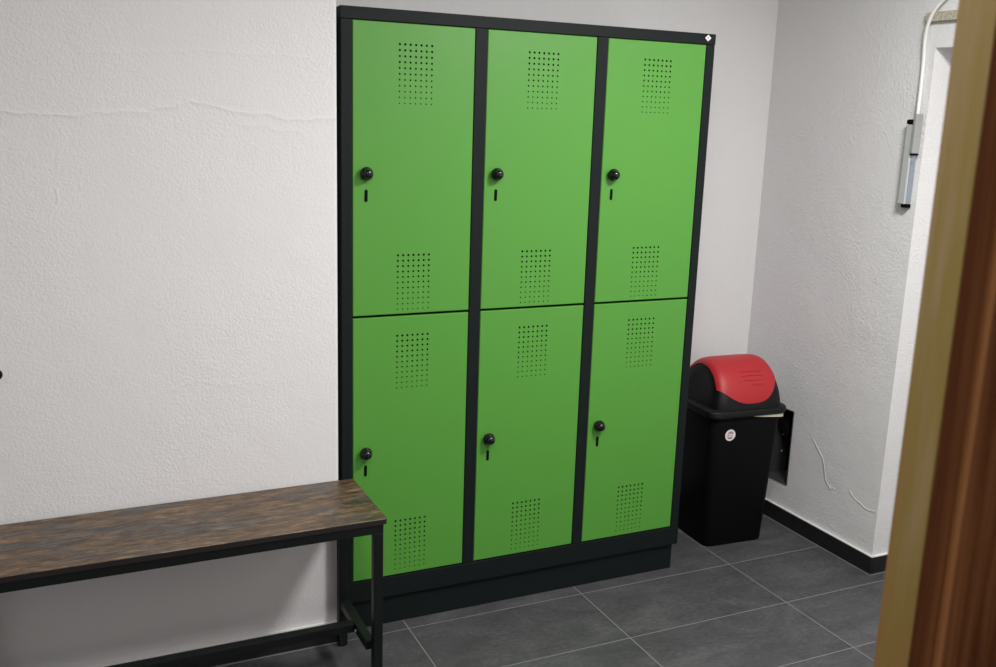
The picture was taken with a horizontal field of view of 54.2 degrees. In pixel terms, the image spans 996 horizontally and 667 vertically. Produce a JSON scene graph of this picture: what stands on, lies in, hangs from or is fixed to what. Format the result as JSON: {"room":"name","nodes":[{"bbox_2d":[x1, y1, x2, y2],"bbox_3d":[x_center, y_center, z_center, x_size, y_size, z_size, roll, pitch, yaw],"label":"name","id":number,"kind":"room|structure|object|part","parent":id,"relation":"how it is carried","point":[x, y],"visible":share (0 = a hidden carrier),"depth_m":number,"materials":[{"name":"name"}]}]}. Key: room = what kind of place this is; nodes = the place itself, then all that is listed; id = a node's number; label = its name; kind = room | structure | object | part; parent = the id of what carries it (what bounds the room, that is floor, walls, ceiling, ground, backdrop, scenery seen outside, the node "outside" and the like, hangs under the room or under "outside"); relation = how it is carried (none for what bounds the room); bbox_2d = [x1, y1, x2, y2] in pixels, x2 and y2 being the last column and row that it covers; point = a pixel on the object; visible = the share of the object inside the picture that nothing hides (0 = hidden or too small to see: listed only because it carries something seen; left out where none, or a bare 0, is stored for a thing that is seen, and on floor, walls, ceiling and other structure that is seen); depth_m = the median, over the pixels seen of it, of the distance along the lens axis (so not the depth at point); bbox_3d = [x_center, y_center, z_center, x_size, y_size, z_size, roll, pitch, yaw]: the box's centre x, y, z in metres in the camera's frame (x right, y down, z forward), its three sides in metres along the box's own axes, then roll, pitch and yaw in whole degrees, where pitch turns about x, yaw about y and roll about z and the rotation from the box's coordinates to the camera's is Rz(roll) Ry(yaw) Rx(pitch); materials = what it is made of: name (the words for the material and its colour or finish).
{"room":"changing room","nodes":[
{"label":"changing room","id":0,"kind":"room"},
{"bbox_2d":[0,0,337,666],"bbox_3d":[-1.707,-0.226,2.306,2.582,2.390,0.500,-4,14,-25],"label":"wall","id":1,"kind":"structure","parent":0,"point":[169,312],"depth_m":2.47,"materials":[{"name":"paint"}]},
{"bbox_2d":[92,620,337,666],"bbox_3d":[-1.635,0.959,2.335,2.568,0.070,0.011,-4,14,-25],"label":"baseboard","id":2,"kind":"structure","parent":1,"relation":"attached to","point":[329,640],"depth_m":2.76,"materials":[{"name":"tile"}]},
{"bbox_2d":[220,515,884,666],"bbox_3d":[0.057,1.163,1.966,5.523,0.060,3.365,-4,14,-25],"label":"floor","id":3,"kind":"structure","parent":0,"point":[778,598],"depth_m":3.05,"materials":[{"name":"tile"}]},
{"bbox_2d":[0,479,386,666],"bbox_3d":[-0.802,0.725,2.499,0.980,0.507,0.303,-4,14,-25],"label":"bench","id":4,"kind":"object","parent":3,"relation":"on","point":[66,549],"visible":1,"depth_m":2.45,"materials":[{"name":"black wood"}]},
{"bbox_3d":[-0.788,0.506,2.448,0.951,0.025,0.288,-4,14,-25],"label":"frame","id":5,"kind":"part","parent":4,"relation":"part of","materials":[{"name":"black metal"}]},
{"bbox_3d":[-0.450,0.686,2.811,0.025,0.462,0.025,-4,14,-25],"label":"leg","id":6,"kind":"part","parent":4,"relation":"part of","materials":[{"name":"black metal"}]},
{"bbox_3d":[-0.321,0.741,2.580,0.025,0.462,0.025,-4,14,-25],"label":"leg","id":7,"kind":"part","parent":4,"relation":"part of","materials":[{"name":"black metal"}]},
{"bbox_2d":[336,5,715,626],"bbox_3d":[0.019,-0.059,3.157,1.200,1.800,0.484,-4,14,-25],"label":"tall cabinet","id":8,"kind":"object","parent":3,"relation":"on","point":[520,201],"visible":1,"depth_m":2.94,"materials":[{"name":"green metal"}]},
{"bbox_3d":[-0.380,0.350,2.811,0.037,0.037,0.035,-4,14,-25],"label":"lock knob","id":9,"kind":"part","parent":8,"relation":"part of","materials":[{"name":"black plastic"}]},
{"bbox_3d":[-0.354,-0.433,2.636,0.037,0.037,0.035,-4,14,-25],"label":"lock knob","id":10,"kind":"part","parent":8,"relation":"part of","materials":[{"name":"black plastic"}]},
{"bbox_3d":[-0.263,0.338,2.893,0.352,0.801,0.016,-4,14,-25],"label":"locker door","id":11,"kind":"part","parent":8,"relation":"part of","materials":[{"name":"green metal"}]},
{"bbox_3d":[-0.237,-0.448,2.716,0.352,0.796,0.016,-4,14,-25],"label":"locker door","id":12,"kind":"part","parent":8,"relation":"part of","materials":[{"name":"green metal"}]},
{"bbox_3d":[-0.025,0.325,2.974,0.037,0.037,0.035,-4,14,-25],"label":"lock knob","id":13,"kind":"part","parent":8,"relation":"part of","materials":[{"name":"black plastic"}]},
{"bbox_3d":[0.000,-0.458,2.799,0.037,0.037,0.035,-4,14,-25],"label":"lock knob","id":14,"kind":"part","parent":8,"relation":"part of","materials":[{"name":"black plastic"}]},
{"bbox_3d":[0.078,0.738,3.150,1.200,0.065,0.019,-4,14,-25],"label":"rail","id":15,"kind":"part","parent":8,"relation":"part of","materials":[{"name":"black metal"}]},
{"bbox_3d":[0.092,0.313,3.055,0.352,0.801,0.016,-4,14,-25],"label":"locker door","id":16,"kind":"part","parent":8,"relation":"part of","materials":[{"name":"green metal"}]},
{"bbox_3d":[0.117,-0.473,2.879,0.352,0.796,0.016,-4,14,-25],"label":"locker door","id":17,"kind":"part","parent":8,"relation":"part of","materials":[{"name":"green metal"}]},
{"bbox_3d":[0.330,0.300,3.136,0.037,0.037,0.035,-4,14,-25],"label":"lock knob","id":18,"kind":"part","parent":8,"relation":"part of","materials":[{"name":"black plastic"}]},
{"bbox_3d":[0.355,-0.482,2.961,0.037,0.037,0.035,-4,14,-25],"label":"lock knob","id":19,"kind":"part","parent":8,"relation":"part of","materials":[{"name":"black plastic"}]},
{"bbox_3d":[0.447,0.288,3.217,0.352,0.801,0.016,-4,14,-25],"label":"locker door","id":20,"kind":"part","parent":8,"relation":"part of","materials":[{"name":"green metal"}]},
{"bbox_3d":[0.472,-0.498,3.041,0.352,0.796,0.016,-4,14,-25],"label":"locker door","id":21,"kind":"part","parent":8,"relation":"part of","materials":[{"name":"green metal"}]},
{"bbox_2d":[678,354,785,545],"bbox_3d":[0.851,0.422,3.664,0.340,0.694,0.302,-3,14,-21],"label":"waste bin","id":22,"kind":"object","parent":3,"relation":"on","point":[734,406],"visible":0.98,"depth_m":3.55,"materials":[{"name":"black plastic"}]},
{"bbox_2d":[688,364,779,410],"bbox_3d":[0.865,0.164,3.609,0.294,0.160,0.286,-3,14,-21],"label":"hood","id":23,"kind":"object","parent":22,"relation":"attached to","point":[712,387],"depth_m":3.50,"materials":[{"name":"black plastic"}]},
{"bbox_2d":[873,0,995,666],"bbox_3d":[0.644,0.439,0.588,0.875,1.977,0.044,2,13,0],"label":"door","id":24,"kind":"structure","parent":3,"relation":"on","point":[938,604],"depth_m":0.49,"materials":[{"name":"brown wood"}]},
{"bbox_3d":[0.637,0.438,0.589,0.859,1.977,0.041,2,13,0],"label":"panel","id":25,"kind":"part","parent":24,"relation":"part of","materials":[{"name":"brown wood"}]},
{"bbox_2d":[336,0,778,365],"bbox_3d":[0.332,-0.442,3.562,2.193,2.390,0.100,-4,14,-25],"label":"wall","id":26,"kind":"structure","parent":0,"point":[745,30],"depth_m":3.68,"materials":[{"name":"paint"}]},
{"bbox_2d":[747,0,958,555],"bbox_3d":[1.830,-0.153,2.493,0.300,2.390,3.165,-4,14,-25],"label":"wall","id":27,"kind":"structure","parent":0,"point":[840,262],"depth_m":3.43,"materials":[{"name":"paint"}]},
{"bbox_2d":[769,409,793,484],"bbox_3d":[1.148,0.428,3.836,0.111,0.298,0.137,-4,14,-25],"label":"recessed wall box","id":28,"kind":"object","parent":27,"relation":"attached to","point":[779,467],"visible":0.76,"depth_m":3.90,"materials":[{"name":"black metal"}]},
{"bbox_3d":[1.197,0.424,3.859,0.002,0.292,0.133,-4,14,-25],"label":"plate","id":29,"kind":"part","parent":28,"relation":"part of","materials":[{"name":"black metal"}]},
{"bbox_2d":[763,498,887,575],"bbox_3d":[1.283,0.726,3.799,0.301,0.070,0.755,-4,14,-25],"label":"baseboard","id":30,"kind":"structure","parent":27,"relation":"attached to","point":[869,564],"depth_m":3.59,"materials":[{"name":"tile"}]},
{"bbox_2d":[898,114,923,207],"bbox_3d":[1.325,-0.554,3.129,0.035,0.298,0.043,-4,14,-25],"label":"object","id":31,"kind":"object","parent":27,"relation":"attached to","point":[913,132],"visible":1,"depth_m":3.12,"materials":[{"name":"silver metal"}]},
{"bbox_3d":[1.331,-0.497,3.135,0.021,0.148,0.004,-4,14,-25],"label":"rail","id":32,"kind":"part","parent":31,"relation":"part of","materials":[{"name":"silver metal"}]},
{"bbox_2d":[916,0,945,113],"bbox_3d":[1.429,-0.863,2.861,0.028,0.427,0.450,-4,14,-25],"label":"cable","id":33,"kind":"object","parent":27,"relation":"attached to","point":[941,2],"visible":1,"depth_m":3.06,"materials":[{"name":"white plastic"}]},
{"bbox_2d":[925,10,957,21],"bbox_3d":[1.421,-0.950,2.882,0.016,0.028,0.370,-4,14,-25],"label":"strip","id":34,"kind":"object","parent":27,"relation":"attached to","point":[948,15],"visible":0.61,"depth_m":2.98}
]}

